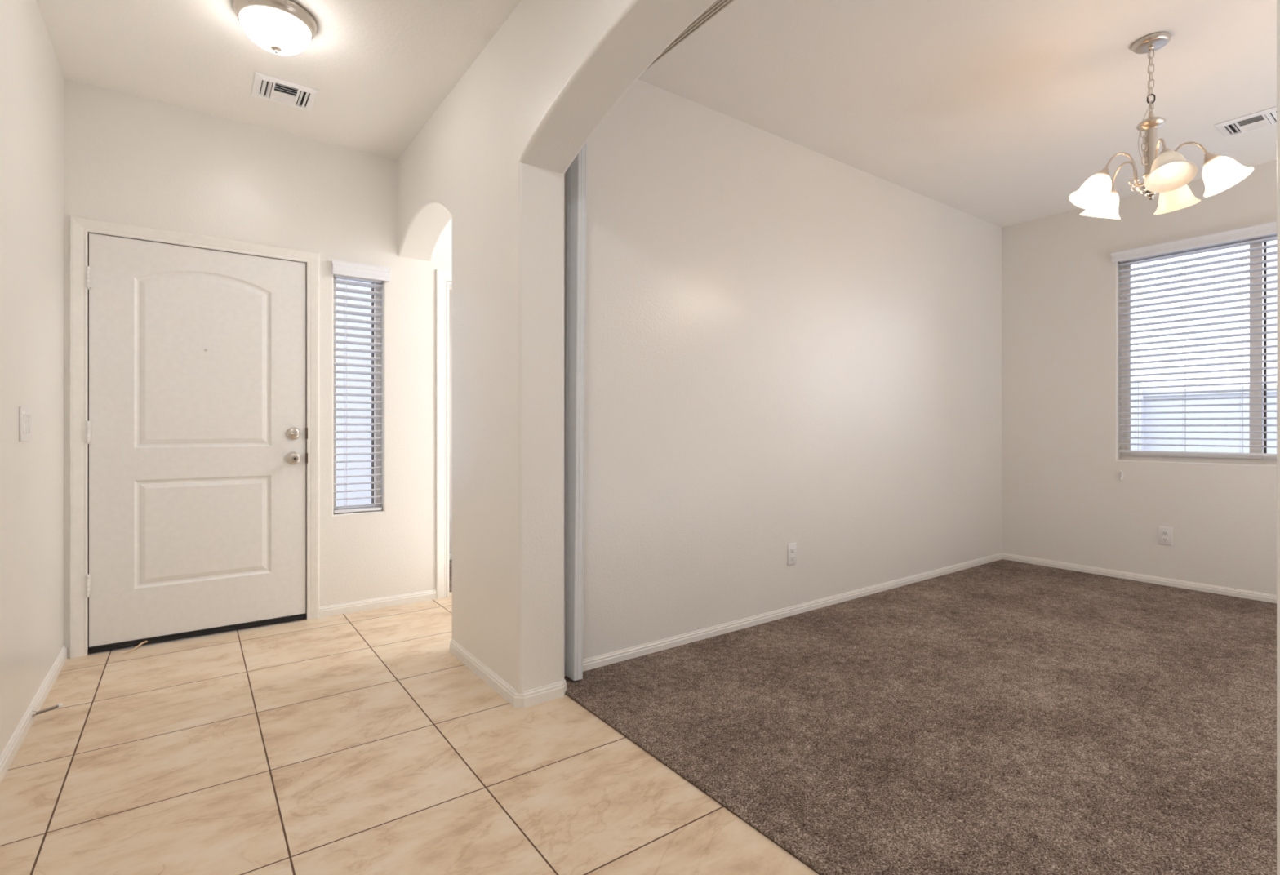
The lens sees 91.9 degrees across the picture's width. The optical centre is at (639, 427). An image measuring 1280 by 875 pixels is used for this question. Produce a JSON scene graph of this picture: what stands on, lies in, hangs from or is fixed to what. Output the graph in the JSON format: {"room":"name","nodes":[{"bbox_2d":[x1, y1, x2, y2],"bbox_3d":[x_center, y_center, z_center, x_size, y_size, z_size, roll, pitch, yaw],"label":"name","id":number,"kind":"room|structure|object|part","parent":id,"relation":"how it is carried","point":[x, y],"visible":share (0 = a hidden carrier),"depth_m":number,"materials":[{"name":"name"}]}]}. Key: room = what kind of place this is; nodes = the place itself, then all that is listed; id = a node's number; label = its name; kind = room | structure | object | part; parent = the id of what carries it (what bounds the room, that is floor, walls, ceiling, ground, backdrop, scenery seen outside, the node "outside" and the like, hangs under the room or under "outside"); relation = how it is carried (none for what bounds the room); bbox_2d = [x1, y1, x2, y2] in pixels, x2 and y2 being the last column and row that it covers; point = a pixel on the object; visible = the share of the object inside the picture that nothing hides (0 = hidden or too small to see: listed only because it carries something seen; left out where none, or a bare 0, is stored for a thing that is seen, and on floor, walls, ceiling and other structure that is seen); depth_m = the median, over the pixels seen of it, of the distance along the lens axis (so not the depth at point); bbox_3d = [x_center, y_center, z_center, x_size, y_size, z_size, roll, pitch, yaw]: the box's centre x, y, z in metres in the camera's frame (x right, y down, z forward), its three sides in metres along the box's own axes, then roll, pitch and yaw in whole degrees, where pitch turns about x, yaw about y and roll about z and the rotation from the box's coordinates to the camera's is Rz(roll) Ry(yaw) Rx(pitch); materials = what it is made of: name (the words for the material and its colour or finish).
{"room":"entrance hall","nodes":[
{"label":"entrance hall","id":0,"kind":"room"},
{"bbox_2d":[0,0,63,755],"bbox_3d":[-0.515,-0.284,-0.220,0.120,2.764,8.050,0,0,-36],"label":"wall","id":1,"kind":"structure","parent":0,"point":[32,78],"depth_m":2.31,"materials":[{"name":"beige paint"}]},
{"bbox_2d":[19,406,31,441],"bbox_3d":[-2.225,-0.014,2.246,0.012,0.125,0.165,0,0,-36],"label":"light switch","id":2,"kind":"object","parent":1,"relation":"attached to","point":[25,413],"visible":1,"depth_m":2.23,"materials":[{"name":"white plastic"}]},
{"bbox_2d":[0,645,67,783],"bbox_3d":[-0.417,1.068,-0.242,0.012,0.060,7.900,0,0,-36],"label":"baseboard","id":3,"kind":"structure","parent":1,"relation":"attached to","point":[12,747],"depth_m":2.27,"materials":[{"name":"white paint"}]},
{"bbox_2d":[31,702,62,717],"bbox_3d":[-2.241,1.064,2.338,0.021,0.022,0.093,0,0,24],"label":"door stop","id":4,"kind":"object","parent":1,"relation":"attached to","point":[34,713],"visible":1,"depth_m":2.33,"materials":[{"name":"silver metal"}]},
{"bbox_2d":[63,78,452,657],"bbox_3d":[-1.379,-0.284,4.035,3.486,2.764,0.150,0,0,-36],"label":"wall","id":5,"kind":"structure","parent":0,"point":[129,159],"depth_m":3.61,"materials":[{"name":"beige paint"}]},
{"bbox_2d":[69,215,319,658],"bbox_3d":[-2.290,0.043,3.270,1.070,2.112,0.016,0,0,-36],"label":"trim","id":6,"kind":"structure","parent":5,"relation":"attached to","point":[79,227],"depth_m":2.99,"materials":[{"name":"white paint"}]},
{"bbox_2d":[85,232,307,653],"bbox_3d":[-2.319,0.073,3.309,0.952,2.050,0.219,0,0,-36],"label":"door","id":7,"kind":"structure","parent":5,"relation":"in","point":[197,431],"depth_m":3.25,"materials":[{"name":"white paint"}]},
{"bbox_3d":[-1.948,0.171,3.487,0.070,0.070,0.067,0,0,-36],"label":"knob","id":8,"kind":"part","parent":7,"relation":"part of","materials":[{"name":"silver metal"}]},
{"bbox_3d":[-1.916,0.173,3.556,0.010,0.059,0.030,0,0,-36],"label":"latch plate","id":9,"kind":"part","parent":7,"relation":"part of","materials":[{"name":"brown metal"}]},
{"bbox_3d":[-1.916,0.031,3.556,0.010,0.065,0.030,0,0,-36],"label":"latch plate","id":10,"kind":"part","parent":7,"relation":"part of","materials":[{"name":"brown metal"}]},
{"bbox_2d":[333,278,380,513],"bbox_3d":[-1.754,-0.220,3.813,0.277,1.462,0.061,0,0,-36],"label":"window","id":11,"kind":"structure","parent":5,"relation":"in","point":[377,348],"depth_m":3.86,"materials":[{"name":"beige plastic"}]},
{"bbox_2d":[330,259,391,513],"bbox_3d":[-1.688,-0.238,3.738,0.329,1.484,0.102,0,0,-36],"label":"window blind","id":12,"kind":"object","parent":11,"relation":"attached to","point":[344,270],"visible":0.88,"depth_m":3.74,"materials":[{"name":"white plastic"}]},
{"bbox_3d":[-1.763,-0.203,3.713,0.010,1.398,0.055,0,0,-36],"label":"ladder cord","id":13,"kind":"part","parent":12,"relation":"part of","materials":[{"name":"white fabric"}]},
{"bbox_3d":[-1.710,0.496,3.752,0.265,0.016,0.050,0,0,-36],"label":"rail","id":14,"kind":"part","parent":12,"relation":"part of","materials":[{"name":"white plastic"}]},
{"bbox_3d":[-1.633,-0.203,3.807,0.010,1.398,0.055,0,0,-36],"label":"ladder cord","id":15,"kind":"part","parent":12,"relation":"part of","materials":[{"name":"white fabric"}]},
{"bbox_3d":[-1.770,-0.218,3.834,0.253,1.446,0.008,0,0,-36],"label":"screen frame","id":16,"kind":"part","parent":11,"relation":"part of","materials":[{"name":"brown metal"}]},
{"bbox_2d":[319,589,436,617],"bbox_3d":[-1.584,1.068,3.786,0.676,0.060,0.012,0,0,-36],"label":"baseboard","id":17,"kind":"structure","parent":5,"relation":"attached to","point":[390,601],"depth_m":3.77,"materials":[{"name":"white paint"}]},
{"bbox_2d":[435,269,452,599],"bbox_3d":[-0.938,0.039,4.253,0.922,2.120,0.016,0,0,-36],"label":"trim","id":18,"kind":"structure","parent":5,"relation":"attached to","point":[442,276],"depth_m":4.00,"materials":[{"name":"white paint"}]},
{"bbox_2d":[446,281,452,596],"bbox_3d":[-0.985,0.073,4.318,0.779,2.050,0.156,0,0,-36],"label":"trim","id":19,"kind":"structure","parent":5,"relation":"attached to","point":[449,285],"depth_m":4.03,"materials":[{"name":"white paint"}]},
{"bbox_2d":[336,278,371,506],"bbox_3d":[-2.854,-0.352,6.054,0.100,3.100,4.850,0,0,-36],"label":"window pane","id":20,"kind":"structure","parent":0,"point":[352,442],"depth_m":5.58,"materials":[{"name":"glass"}]},
{"bbox_2d":[0,560,821,874],"bbox_3d":[1.749,1.142,1.926,6.306,0.112,9.060,0,0,-36],"label":"floor","id":21,"kind":"structure","parent":0,"point":[357,743],"depth_m":1.96,"materials":[{"name":"tile"}]},
{"bbox_2d":[123,640,147,653],"bbox_3d":[-2.498,1.083,3.064,0.017,0.027,0.119,0,0,11],"label":"strip","id":22,"kind":"object","parent":21,"relation":"on","point":[144,642],"visible":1,"depth_m":3.08,"materials":[{"name":"beige"}]},
{"bbox_2d":[448,289,452,553],"bbox_3d":[-1.270,-0.284,5.406,1.900,2.764,0.120,0,0,-36],"label":"wall","id":23,"kind":"structure","parent":0,"point":[450,291],"depth_m":5.12,"materials":[{"name":"beige paint"}]},
{"bbox_2d":[448,511,451,525],"bbox_3d":[-1.587,0.746,5.096,0.074,0.124,0.009,0,0,-36],"label":"wall outlet","id":24,"kind":"object","parent":23,"relation":"attached to","point":[450,512],"visible":0.27,"depth_m":5.11,"materials":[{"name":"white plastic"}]},
{"bbox_2d":[448,553,452,559],"bbox_3d":[-1.191,1.068,5.382,1.800,0.060,0.012,0,0,-36],"label":"baseboard","id":25,"kind":"structure","parent":23,"relation":"attached to","point":[450,554],"depth_m":5.11,"materials":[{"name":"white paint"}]},
{"bbox_2d":[35,0,1276,227],"bbox_3d":[1.984,-1.726,1.534,6.226,0.120,8.150,0,0,-36],"label":"ceiling","id":26,"kind":"structure","parent":0,"point":[997,113],"depth_m":2.90,"materials":[{"name":"paint"}]},
{"bbox_2d":[232,0,317,55],"bbox_3d":[-1.469,-1.589,2.499,0.294,0.154,0.294,0,0,-36],"label":"ceiling light","id":27,"kind":"object","parent":26,"relation":"attached to","point":[279,27],"visible":1,"depth_m":2.43,"materials":[{"name":"white glass"}]},
{"bbox_2d":[251,71,319,111],"bbox_3d":[-1.763,-1.658,3.074,0.266,0.014,0.254,0,0,-36],"label":"ceiling vent","id":28,"kind":"object","parent":26,"relation":"in","point":[267,87],"visible":1,"depth_m":3.06,"materials":[{"name":"white metal"}]},
{"bbox_2d":[1069,31,1253,219],"bbox_3d":[2.216,-1.311,2.666,0.598,0.709,0.603,0,0,-36],"label":"chandelier","id":29,"kind":"object","parent":26,"relation":"hanging from","point":[1168,174],"visible":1,"depth_m":2.65,"materials":[{"name":"white glass"}]},
{"bbox_3d":[1.962,-1.031,2.697,0.154,0.150,0.155,0,0,-36],"label":"lamp shade","id":30,"kind":"part","parent":29,"relation":"part of","materials":[{"name":"white glass"}]},
{"bbox_3d":[1.979,-1.042,2.695,0.060,0.086,0.059,0,0,-36],"label":"bulb","id":31,"kind":"part","parent":29,"relation":"part of","materials":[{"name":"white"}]},
{"bbox_3d":[2.156,-1.031,2.902,0.159,0.149,0.150,0,0,-36],"label":"lamp shade","id":32,"kind":"part","parent":29,"relation":"part of","materials":[{"name":"white glass"}]},
{"bbox_3d":[2.093,-1.119,2.680,0.157,0.150,0.010,0,0,7],"label":"arm","id":33,"kind":"part","parent":29,"relation":"part of","materials":[{"name":"silver metal"}]},
{"bbox_3d":[2.180,-1.119,2.772,0.010,0.150,0.157,0,0,-11],"label":"arm","id":34,"kind":"part","parent":29,"relation":"part of","materials":[{"name":"silver metal"}]},
{"bbox_3d":[2.167,-1.208,2.663,0.022,0.157,0.014,0,0,5],"label":"spare chain","id":35,"kind":"part","parent":29,"relation":"part of","materials":[{"name":"silver metal"}]},
{"bbox_3d":[2.201,-1.496,2.665,0.024,0.273,0.020,0,0,25],"label":"chain","id":36,"kind":"part","parent":29,"relation":"part of","materials":[{"name":"silver metal"}]},
{"bbox_3d":[2.200,-1.213,2.666,0.100,0.302,0.100,0,0,-36],"label":"stem","id":37,"kind":"part","parent":29,"relation":"part of","materials":[{"name":"silver metal"}]},
{"bbox_3d":[2.154,-1.119,2.568,0.010,0.150,0.157,0,0,25],"label":"arm","id":38,"kind":"part","parent":29,"relation":"part of","materials":[{"name":"silver metal"}]},
{"bbox_3d":[2.106,-1.042,2.465,0.063,0.086,0.058,0,0,-36],"label":"bulb","id":39,"kind":"part","parent":29,"relation":"part of","materials":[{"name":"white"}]},
{"bbox_3d":[2.097,-1.031,2.449,0.151,0.150,0.158,0,0,-36],"label":"lamp shade","id":40,"kind":"part","parent":29,"relation":"part of","materials":[{"name":"white glass"}]},
{"bbox_3d":[2.410,-1.031,2.780,0.151,0.150,0.162,0,0,-36],"label":"lamp shade","id":41,"kind":"part","parent":29,"relation":"part of","materials":[{"name":"white glass"}]},
{"bbox_3d":[2.279,-1.119,2.591,0.157,0.150,0.010,0,0,43],"label":"arm","id":42,"kind":"part","parent":29,"relation":"part of","materials":[{"name":"silver metal"}]},
{"bbox_3d":[2.361,-1.042,2.514,0.058,0.086,0.066,0,0,-36],"label":"bulb","id":43,"kind":"part","parent":29,"relation":"part of","materials":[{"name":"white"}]},
{"bbox_3d":[2.374,-1.031,2.502,0.161,0.149,0.151,0,0,-36],"label":"lamp shade","id":44,"kind":"part","parent":29,"relation":"part of","materials":[{"name":"white glass"}]},
{"bbox_2d":[1213,106,1276,137],"bbox_3d":[3.333,-1.658,3.368,0.254,0.014,0.266,0,0,-36],"label":"ceiling vent","id":45,"kind":"object","parent":26,"relation":"in","point":[1266,117],"visible":0.94,"depth_m":3.37,"materials":[{"name":"white metal"}]},
{"bbox_2d":[564,79,1001,659],"bbox_3d":[1.272,-0.284,3.962,4.208,2.764,0.120,0,0,-36],"label":"wall","id":46,"kind":"structure","parent":0,"point":[787,342],"depth_m":3.46,"materials":[{"name":"beige paint"}]},
{"bbox_2d":[564,553,1002,676],"bbox_3d":[1.313,1.068,3.911,4.175,0.060,0.012,0,0,-36],"label":"baseboard","id":47,"kind":"structure","parent":46,"relation":"attached to","point":[610,658],"depth_m":3.44,"materials":[{"name":"white paint"}]},
{"bbox_2d":[787,542,796,565],"bbox_3d":[0.885,0.734,3.602,0.074,0.124,0.009,0,0,-36],"label":"wall outlet","id":48,"kind":"object","parent":46,"relation":"attached to","point":[792,548],"visible":1,"depth_m":3.60,"materials":[{"name":"white plastic"}]},
{"bbox_2d":[790,555,794,560],"bbox_3d":[0.887,0.757,3.600,0.033,0.029,0.003,0,0,-36],"label":"receptacle","id":49,"kind":"object","parent":48,"relation":"attached to","point":[792,557],"depth_m":3.60,"materials":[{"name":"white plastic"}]},
{"bbox_2d":[790,547,794,553],"bbox_3d":[0.887,0.712,3.600,0.033,0.029,0.003,0,0,-36],"label":"receptacle","id":50,"kind":"object","parent":48,"relation":"attached to","point":[792,549],"depth_m":3.60,"materials":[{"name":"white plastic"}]},
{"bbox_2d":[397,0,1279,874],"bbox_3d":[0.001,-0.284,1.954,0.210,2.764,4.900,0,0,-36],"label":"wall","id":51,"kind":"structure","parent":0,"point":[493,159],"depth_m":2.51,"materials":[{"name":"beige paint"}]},
{"bbox_2d":[449,639,566,707],"bbox_3d":[0.256,1.068,1.603,0.235,0.060,3.792,0,0,-36],"label":"baseboard","id":52,"kind":"structure","parent":51,"relation":"attached to","point":[551,691],"depth_m":2.53,"materials":[{"name":"white paint"}]},
{"bbox_2d":[644,0,734,71],"bbox_3d":[0.309,-1.348,1.804,0.112,0.044,2.215,0,0,-36],"label":"door track","id":53,"kind":"object","parent":51,"relation":"attached to","point":[718,6],"visible":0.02,"depth_m":2.03,"materials":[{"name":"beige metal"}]},
{"bbox_2d":[564,142,586,680],"bbox_3d":[-0.282,-0.119,2.693,0.059,2.390,0.101,1,0,-36],"label":"door","id":54,"kind":"structure","parent":53,"relation":"hanging from","point":[576,179],"depth_m":2.66,"materials":[{"name":"grey plastic"}]},
{"bbox_2d":[564,164,570,674],"bbox_3d":[-0.303,-0.119,2.722,0.058,2.382,0.030,1,0,-36],"label":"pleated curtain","id":55,"kind":"object","parent":54,"relation":"hanging from","point":[567,371],"depth_m":2.70,"materials":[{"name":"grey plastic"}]},
{"bbox_2d":[564,559,1276,874],"bbox_3d":[2.231,1.093,2.640,4.210,0.011,3.148,0,0,-36],"label":"floor","id":56,"kind":"structure","parent":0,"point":[1002,717],"depth_m":2.28,"materials":[{"name":"brown carpet"}]},
{"bbox_2d":[1001,160,1276,595],"bbox_3d":[3.995,-0.284,3.921,0.150,2.764,3.388,0,0,-36],"label":"wall","id":57,"kind":"structure","parent":0,"point":[1064,499],"depth_m":4.59,"materials":[{"name":"beige paint"}]},
{"bbox_2d":[1120,471,1123,480],"bbox_3d":[3.481,0.343,4.475,0.032,0.071,0.014,0,0,-36],"label":"cleat","id":58,"kind":"object","parent":57,"relation":"attached to","point":[1121,472],"visible":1,"depth_m":4.47,"materials":[{"name":"white plastic"}]},
{"bbox_2d":[1001,552,1276,603],"bbox_3d":[3.929,1.068,3.874,0.012,0.060,3.148,0,0,-36],"label":"baseboard","id":59,"kind":"structure","parent":57,"relation":"attached to","point":[1263,597],"depth_m":4.35,"materials":[{"name":"white paint"}]},
{"bbox_2d":[1158,526,1172,545],"bbox_3d":[3.634,0.746,4.283,0.009,0.124,0.074,0,0,-36],"label":"wall outlet","id":60,"kind":"object","parent":57,"relation":"attached to","point":[1165,534],"visible":1,"depth_m":4.28,"materials":[{"name":"white plastic"}]},
{"bbox_2d":[1162,537,1168,541],"bbox_3d":[3.632,0.769,4.282,0.003,0.029,0.033,0,0,-36],"label":"receptacle","id":61,"kind":"object","parent":60,"relation":"attached to","point":[1164,539],"depth_m":4.28,"materials":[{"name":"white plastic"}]},
{"bbox_2d":[1162,530,1168,535],"bbox_3d":[3.632,0.724,4.282,0.003,0.029,0.033,0,0,-36],"label":"receptacle","id":62,"kind":"object","parent":60,"relation":"attached to","point":[1164,532],"depth_m":4.28,"materials":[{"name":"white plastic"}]},
{"bbox_2d":[1121,235,1276,464],"bbox_3d":[3.993,-0.508,3.986,0.057,1.477,1.455,0,0,-36],"label":"window","id":63,"kind":"structure","parent":57,"relation":"in","point":[1125,455],"depth_m":4.00,"materials":[{"name":"beige plastic"}]},
{"bbox_2d":[1110,221,1276,456],"bbox_3d":[3.909,-0.548,3.925,0.109,1.449,1.511,0,0,-36],"label":"window blind","id":64,"kind":"object","parent":63,"relation":"attached to","point":[1268,229],"visible":1,"depth_m":4.14,"materials":[{"name":"white plastic"}]},
{"bbox_3d":[3.569,-0.524,4.440,0.055,1.385,0.010,0,0,-36],"label":"ladder cord","id":65,"kind":"part","parent":64,"relation":"part of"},
{"bbox_3d":[3.931,0.168,3.941,0.050,0.016,1.441,0,0,-36],"label":"rail","id":66,"kind":"part","parent":64,"relation":"part of","materials":[{"name":"white plastic"}]},
{"bbox_3d":[3.889,-0.524,3.999,0.055,1.385,0.010,0,0,-36],"label":"ladder cord","id":67,"kind":"part","parent":64,"relation":"part of","materials":[{"name":"white fabric"}]},
{"bbox_3d":[3.969,-0.508,3.988,0.020,1.417,0.059,0,0,-36],"label":"meeting rail","id":68,"kind":"part","parent":63,"relation":"part of","materials":[{"name":"beige plastic"}]},
{"bbox_3d":[4.220,-0.508,3.707,0.010,1.437,0.695,0,0,-36],"label":"screen frame","id":69,"kind":"part","parent":63,"relation":"part of","materials":[{"name":"white metal"}]},
{"bbox_3d":[4.188,-0.508,3.719,0.018,1.421,0.737,0,0,-36],"label":"sash","id":70,"kind":"part","parent":63,"relation":"part of","materials":[{"name":"beige plastic"}]},
{"label":"outside","id":71,"kind":"structure","parent":0,"visible":0},
{"bbox_3d":[2.060,1.283,3.969,32.000,0.130,28.000,0,0,-36],"label":"ground","id":72,"kind":"structure","parent":71,"visible":0},
{"bbox_2d":[1131,382,1276,453],"bbox_3d":[5.822,0.358,6.703,0.300,1.720,20.000,0,0,-36],"label":"wall","id":73,"kind":"structure","parent":72,"relation":"on","point":[1228,428],"depth_m":6.55,"materials":[{"name":"white paint"}]}
]}

